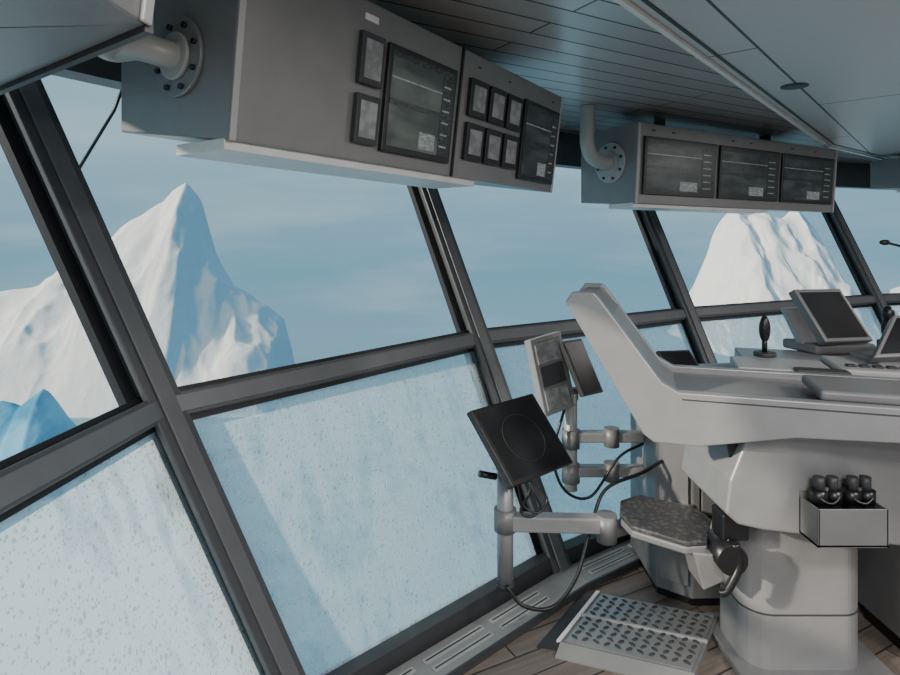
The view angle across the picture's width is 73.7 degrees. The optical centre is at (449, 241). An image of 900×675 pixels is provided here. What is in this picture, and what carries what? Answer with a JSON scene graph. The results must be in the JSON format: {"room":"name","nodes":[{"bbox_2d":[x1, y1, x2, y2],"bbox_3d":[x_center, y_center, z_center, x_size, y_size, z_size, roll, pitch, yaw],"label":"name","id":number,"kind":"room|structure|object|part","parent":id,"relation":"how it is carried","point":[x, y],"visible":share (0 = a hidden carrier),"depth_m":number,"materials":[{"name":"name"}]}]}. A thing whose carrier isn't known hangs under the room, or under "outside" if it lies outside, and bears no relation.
{"room":"control cabin","nodes":[
{"label":"control cabin","id":0,"kind":"room"},
{"bbox_2d":[368,0,878,163],"bbox_3d":[2.666,-0.890,2.586,8.667,0.080,9.171,0,0,0],"label":"ceiling","id":1,"kind":"structure","parent":0,"point":[599,53],"depth_m":2.86,"materials":[{"name":"grey plastic"}]},
{"bbox_2d":[0,0,154,94],"bbox_3d":[-0.617,-0.539,-0.086,0.566,0.622,2.205,0,0,4],"label":"console","id":2,"kind":"object","parent":1,"relation":"hanging from","point":[39,39],"visible":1,"depth_m":0.71},
{"bbox_2d":[98,0,562,192],"bbox_3d":[-0.326,-0.539,2.134,0.759,0.622,2.517,0,0,28],"label":"console","id":3,"kind":"object","parent":1,"relation":"hanging from","point":[355,89],"visible":0.91,"depth_m":1.74,"materials":[{"name":"grey plastic"}]},
{"bbox_3d":[-0.237,-0.682,1.830,0.004,0.019,0.060,0,0,34],"label":"label plate","id":4,"kind":"part","parent":3,"relation":"part of","materials":[{"name":"white plastic"}]},
{"bbox_2d":[378,42,457,163],"bbox_3d":[-0.101,-0.463,2.070,0.058,0.342,0.390,0,0,34],"label":"monitor","id":5,"kind":"object","parent":3,"relation":"on","point":[418,95],"depth_m":2.04,"materials":[{"name":"black glass"}]},
{"bbox_2d":[515,99,559,184],"bbox_3d":[0.421,-0.465,2.852,0.059,0.356,0.370,0,0,34],"label":"monitor","id":6,"kind":"object","parent":3,"relation":"on","point":[538,136],"depth_m":2.82,"materials":[{"name":"black glass"}]},
{"bbox_2d":[613,0,628,6],"bbox_3d":[-0.200,-0.782,1.030,0.020,0.055,2.343,0,0,41],"label":"strip","id":7,"kind":"object","parent":1,"relation":"attached to","point":[622,3],"visible":1,"depth_m":1.90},
{"bbox_2d":[580,104,837,213],"bbox_3d":[1.875,-0.531,4.352,2.468,0.637,0.523,0,0,-30],"label":"console","id":8,"kind":"object","parent":1,"relation":"hanging from","point":[657,166],"visible":1,"depth_m":3.96,"materials":[{"name":"grey plastic"}]},
{"bbox_2d":[641,136,716,197],"bbox_3d":[1.479,-0.472,3.846,0.680,0.357,0.037,0,0,-30],"label":"monitor","id":9,"kind":"object","parent":8,"relation":"on","point":[671,166],"depth_m":3.82,"materials":[{"name":"black glass"}]},
{"bbox_2d":[717,145,779,201],"bbox_3d":[2.098,-0.472,4.203,0.670,0.357,0.037,0,0,-30],"label":"monitor","id":10,"kind":"object","parent":8,"relation":"on","point":[745,173],"depth_m":4.18,"materials":[{"name":"black glass"}]},
{"bbox_2d":[779,153,833,204],"bbox_3d":[2.717,-0.472,4.561,0.680,0.357,0.037,0,0,-30],"label":"monitor","id":11,"kind":"object","parent":8,"relation":"on","point":[804,178],"depth_m":4.54,"materials":[{"name":"black glass"}]},
{"bbox_2d":[624,0,828,146],"bbox_3d":[1.780,-0.782,3.345,0.020,0.055,3.750,0,0,41],"label":"strip","id":12,"kind":"object","parent":1,"relation":"attached to","point":[632,7],"visible":0.55,"depth_m":2.52,"materials":[{"name":"grey metal"}]},
{"bbox_2d":[641,0,835,144],"bbox_3d":[1.819,-0.775,3.312,0.012,0.020,3.750,0,0,41],"label":"shadow gap","id":13,"kind":"object","parent":1,"relation":"attached to","point":[646,2],"visible":0.67,"depth_m":2.49,"materials":[{"name":"black plastic"}]},
{"bbox_2d":[631,0,899,158],"bbox_3d":[2.950,-0.810,2.160,7.800,0.080,8.280,0,0,0],"label":"ceiling soffit","id":14,"kind":"structure","parent":1,"relation":"attached to","point":[847,52],"depth_m":2.45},
{"bbox_2d":[827,145,885,159],"bbox_3d":[3.746,-0.782,5.342,1.876,0.055,0.020,0,0,-37],"label":"strip","id":15,"kind":"object","parent":1,"relation":"attached to","point":[830,146],"visible":0.33,"depth_m":5.11,"materials":[{"name":"grey metal"}]},
{"bbox_2d":[835,145,891,158],"bbox_3d":[3.777,-0.775,5.301,1.876,0.020,0.012,0,0,-37],"label":"shadow gap","id":16,"kind":"object","parent":1,"relation":"attached to","point":[835,145],"visible":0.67,"depth_m":5.07,"materials":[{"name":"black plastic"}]},
{"bbox_2d":[870,158,899,192],"bbox_3d":[4.726,-0.639,5.501,1.800,0.422,0.486,0,0,-20],"label":"console","id":17,"kind":"object","parent":1,"relation":"hanging from","point":[884,174],"visible":1,"depth_m":5.29},
{"bbox_2d":[464,565,899,674],"bbox_3d":[3.115,1.690,1.988,7.370,0.080,7.976,0,0,0],"label":"floor","id":18,"kind":"structure","parent":0,"point":[522,656],"depth_m":2.43,"materials":[{"name":"brown wood"}]},
{"bbox_2d":[0,79,887,674],"bbox_3d":[2.127,0.448,4.208,10.064,2.458,2.380,0,0,-36],"label":"window frame","id":19,"kind":"structure","parent":18,"relation":"on","point":[37,149],"depth_m":1.95,"materials":[{"name":"black metal"}]},
{"bbox_2d":[79,90,120,167],"bbox_3d":[-1.393,-0.502,2.538,0.547,0.535,0.085,0,0,21],"label":"cable","id":20,"kind":"object","parent":19,"relation":"attached to","point":[113,111],"depth_m":2.59,"materials":[{"name":"black plastic"}]},
{"bbox_2d":[0,432,264,674],"bbox_3d":[-0.783,1.077,1.475,0.473,1.046,1.150,0,0,0],"label":"pane","id":21,"kind":"object","parent":19,"relation":"on","point":[26,608],"visible":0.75,"depth_m":1.56,"materials":[{"name":"clear glass"}]},
{"bbox_2d":[193,351,535,674],"bbox_3d":[-0.299,1.077,2.570,0.516,1.046,1.788,0,0,44],"label":"pane","id":22,"kind":"object","parent":19,"relation":"attached to","point":[243,484],"visible":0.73,"depth_m":2.46,"materials":[{"name":"clear glass"}]},
{"bbox_2d":[0,56,899,674],"bbox_3d":[2.403,0.400,4.041,8.121,2.500,6.298,0,0,0],"label":"transom","id":23,"kind":"object","parent":19,"relation":"attached to","point":[33,473],"depth_m":2.38,"materials":[{"name":"grey metal"}]},
{"bbox_2d":[495,323,695,541],"bbox_3d":[1.112,1.077,3.761,2.014,1.046,0.516,0,0,-35],"label":"pane","id":24,"kind":"object","parent":19,"relation":"attached to","point":[586,415],"visible":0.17,"depth_m":3.51,"materials":[{"name":"clear glass"}]},
{"bbox_2d":[701,307,881,362],"bbox_3d":[3.025,1.077,4.900,2.524,1.046,0.516,0,0,-27],"label":"pane","id":25,"kind":"object","parent":19,"relation":"attached to","point":[745,329],"visible":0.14,"depth_m":4.77,"materials":[{"name":"clear glass"}]},
{"bbox_2d":[890,305,899,315],"bbox_3d":[5.251,1.077,5.857,2.405,1.046,0.522,0,0,-19],"label":"pane","id":26,"kind":"object","parent":19,"relation":"attached to","point":[896,308],"visible":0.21,"depth_m":5.75,"materials":[{"name":"clear glass"}]},
{"bbox_2d":[385,539,640,674],"bbox_3d":[3.017,1.633,3.415,7.020,0.035,5.034,0,0,0],"label":"ledge","id":27,"kind":"object","parent":18,"relation":"on","point":[463,650],"depth_m":2.58,"materials":[{"name":"grey metal"}]},
{"bbox_2d":[537,590,718,674],"bbox_3d":[0.750,1.627,2.498,0.703,0.045,0.458,0,0,20],"label":"platform","id":28,"kind":"object","parent":18,"relation":"on","point":[620,635],"visible":0.99,"depth_m":2.45,"materials":[{"name":"metal"}]},
{"bbox_2d":[630,363,858,605],"bbox_3d":[1.788,1.155,3.076,1.655,0.990,0.787,0,0,0],"label":"base cabinet","id":29,"kind":"object","parent":18,"relation":"on","point":[667,570],"visible":0.2,"depth_m":2.76,"materials":[{"name":"grey metal"}]},
{"bbox_2d":[467,394,695,611],"bbox_3d":[0.588,1.082,2.555,1.083,0.848,0.280,0,0,-17],"label":"monitor","id":30,"kind":"object","parent":29,"relation":"attached to","point":[523,446],"visible":0.98,"depth_m":2.46,"materials":[{"name":"black plastic"}]},
{"bbox_3d":[0.155,0.960,2.470,0.080,0.047,0.028,0,0,-16],"label":"knob","id":31,"kind":"part","parent":30,"relation":"part of","materials":[{"name":"black plastic"}]},
{"bbox_3d":[0.230,1.173,2.500,0.068,0.485,0.068,0,0,0],"label":"post","id":32,"kind":"part","parent":30,"relation":"part of","materials":[{"name":"grey metal"}]},
{"bbox_2d":[524,331,644,499],"bbox_3d":[0.662,0.846,2.977,0.596,0.798,0.184,0,0,-10],"label":"monitor","id":33,"kind":"object","parent":29,"relation":"attached to","point":[551,359],"visible":0.89,"depth_m":2.95,"materials":[{"name":"black plastic"}]},
{"bbox_3d":[0.600,0.990,2.980,0.064,0.480,0.064,0,0,0],"label":"post","id":34,"kind":"part","parent":33,"relation":"part of","materials":[{"name":"white metal"}]},
{"bbox_3d":[0.780,1.135,2.980,0.360,0.050,0.060,0,0,0],"label":"arm","id":35,"kind":"part","parent":33,"relation":"part of"},
{"bbox_3d":[0.780,0.965,2.980,0.360,0.050,0.060,0,0,0],"label":"arm","id":36,"kind":"part","parent":33,"relation":"part of"},
{"bbox_3d":[1.022,1.140,2.740,0.133,0.820,0.010,0,0,38],"label":"corner panel","id":37,"kind":"part","parent":29,"relation":"part of","materials":[{"name":"grey metal"}]},
{"bbox_3d":[1.290,1.010,2.703,0.320,0.440,0.012,0,0,-2],"label":"door","id":38,"kind":"part","parent":29,"relation":"part of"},
{"bbox_2d":[682,438,899,674],"bbox_3d":[1.323,1.150,2.385,0.695,1.000,0.490,0,0,0],"label":"pedestal","id":39,"kind":"object","parent":18,"relation":"on","point":[793,610],"visible":0.62,"depth_m":2.27,"materials":[{"name":"grey plastic"}]},
{"bbox_2d":[620,495,748,597],"bbox_3d":[0.920,1.140,2.384,0.527,0.280,0.302,0,0,40],"label":"footrest","id":40,"kind":"object","parent":39,"relation":"attached to","point":[711,549],"visible":0.97,"depth_m":2.26,"materials":[{"name":"metal"}]},
{"bbox_3d":[1.020,1.150,2.230,0.110,0.110,0.140,0,0,0],"label":"pivot knob","id":41,"kind":"part","parent":40,"relation":"part of","materials":[{"name":"black plastic"}]},
{"bbox_3d":[1.013,1.183,2.165,0.099,0.193,0.036,0,0,-9],"label":"lever","id":42,"kind":"part","parent":40,"relation":"part of","materials":[{"name":"black plastic"}]},
{"bbox_2d":[566,283,899,445],"bbox_3d":[1.615,0.457,2.542,2.072,0.537,1.251,0,0,18],"label":"console","id":43,"kind":"object","parent":39,"relation":"on","point":[793,393],"visible":1,"depth_m":2.17,"materials":[{"name":"grey plastic"}]},
{"bbox_2d":[656,350,698,365],"bbox_3d":[1.080,0.586,2.857,0.200,0.137,0.186,0,0,0],"label":"display","id":44,"kind":"object","parent":43,"relation":"on","point":[678,357],"visible":0.31,"depth_m":2.83,"materials":[{"name":"black plastic"}]},
{"bbox_2d":[753,315,776,357],"bbox_3d":[1.500,0.447,2.860,0.100,0.194,0.100,0,0,0],"label":"joystick","id":45,"kind":"object","parent":43,"relation":"on","point":[764,324],"visible":1,"depth_m":2.85,"materials":[{"name":"black plastic"}]},
{"bbox_3d":[1.500,0.490,2.860,0.024,0.080,0.024,0,0,0],"label":"stem","id":46,"kind":"part","parent":45,"relation":"part of","materials":[{"name":"black plastic"}]},
{"bbox_2d":[780,289,875,354],"bbox_3d":[1.947,0.404,3.093,0.405,0.323,0.309,0,0,0],"label":"monitor","id":47,"kind":"object","parent":43,"relation":"on","point":[822,321],"visible":0.97,"depth_m":3.02,"materials":[{"name":"grey plastic"}]},
{"bbox_2d":[820,356,899,377],"bbox_3d":[1.936,0.550,2.606,0.500,0.030,0.330,0,0,18],"label":"keyboard","id":48,"kind":"object","parent":43,"relation":"attached to","point":[862,369],"depth_m":2.55,"materials":[{"name":"white plastic"}]},
{"bbox_2d":[850,315,899,364],"bbox_3d":[2.033,0.437,2.669,0.440,0.257,0.262,0,0,0],"label":"monitor","id":49,"kind":"object","parent":43,"relation":"on","point":[887,350],"visible":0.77,"depth_m":2.60,"materials":[{"name":"grey plastic"}]},
{"bbox_2d":[876,306,894,345],"bbox_3d":[2.300,0.450,3.150,0.100,0.230,0.100,0,0,0],"label":"joystick","id":50,"kind":"object","parent":43,"relation":"on","point":[887,312],"visible":0.47,"depth_m":3.14,"materials":[{"name":"black plastic"}]},
{"bbox_2d":[879,240,899,246],"bbox_3d":[2.316,0.277,3.000,0.338,0.577,0.070,0,0,0],"label":"gooseneck microphone","id":51,"kind":"object","parent":43,"relation":"attached to","point":[882,242],"visible":1,"depth_m":2.99,"materials":[{"name":"black plastic"}]},
{"bbox_3d":[1.380,1.635,2.420,0.580,0.030,0.420,0,0,0],"label":"plate","id":52,"kind":"part","parent":39,"relation":"part of","materials":[{"name":"white metal"}]},
{"bbox_2d":[799,490,888,547],"bbox_3d":[1.365,0.960,2.084,0.240,0.150,0.108,0,0,0],"label":"holder","id":53,"kind":"object","parent":39,"relation":"attached to","point":[824,528],"visible":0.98,"depth_m":2.03,"materials":[{"name":"grey metal"}]},
{"bbox_2d":[808,475,842,508],"bbox_3d":[1.305,0.917,2.079,0.110,0.205,0.068,0,0,0],"label":"binoculars","id":54,"kind":"object","parent":53,"relation":"on","point":[829,496],"visible":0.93,"depth_m":2.07,"materials":[{"name":"black plastic"}]},
{"bbox_2d":[841,475,875,508],"bbox_3d":[1.420,0.917,2.079,0.110,0.205,0.068,0,0,0],"label":"binoculars","id":55,"kind":"object","parent":53,"relation":"on","point":[862,496],"visible":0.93,"depth_m":2.07,"materials":[{"name":"black plastic"}]},
{"bbox_2d":[858,544,899,649],"bbox_3d":[2.150,1.165,2.505,0.700,0.970,0.310,0,0,0],"label":"base cabinet","id":56,"kind":"object","parent":18,"relation":"on","point":[878,568],"visible":0.2,"depth_m":2.50,"materials":[{"name":"black plastic"}]},
{"bbox_2d":[780,83,808,89],"bbox_3d":[1.700,-0.766,2.960,0.124,0.007,0.124,0,0,0],"label":"recessed light","id":57,"kind":"object","parent":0,"point":[793,86],"depth_m":2.94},
{"label":"outside","id":58,"kind":"structure","parent":0,"visible":0},
{"bbox_2d":[0,376,629,674],"bbox_3d":[0.000,31.650,0.000,480.000,0.001,480.000,0,0,0],"label":"sea","id":59,"kind":"structure","parent":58,"point":[334,550],"depth_m":68.68,"materials":[{"name":"liquid"}]},
{"bbox_2d":[0,389,85,499],"bbox_3d":[-63.597,26.017,79.500,29.307,12.867,13.000,0,0,0],"label":"iceberg","id":60,"kind":"object","parent":59,"relation":"on","point":[41,417],"visible":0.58,"depth_m":77.94,"materials":[{"name":"ice"}]},
{"bbox_2d":[0,183,294,417],"bbox_3d":[-91.626,9.826,125.000,117.472,45.248,34.000,0,0,0],"label":"iceberg","id":61,"kind":"object","parent":59,"relation":"on","point":[205,327],"visible":0.62,"depth_m":119.07,"materials":[{"name":"white ice"}]},
{"bbox_2d":[676,212,899,355],"bbox_3d":[126.817,9.946,192.000,100.448,45.008,48.000,0,0,0],"label":"iceberg","id":62,"kind":"object","parent":59,"relation":"on","point":[757,257],"visible":0.55,"depth_m":187.10,"materials":[{"name":"white ice"}]}
]}

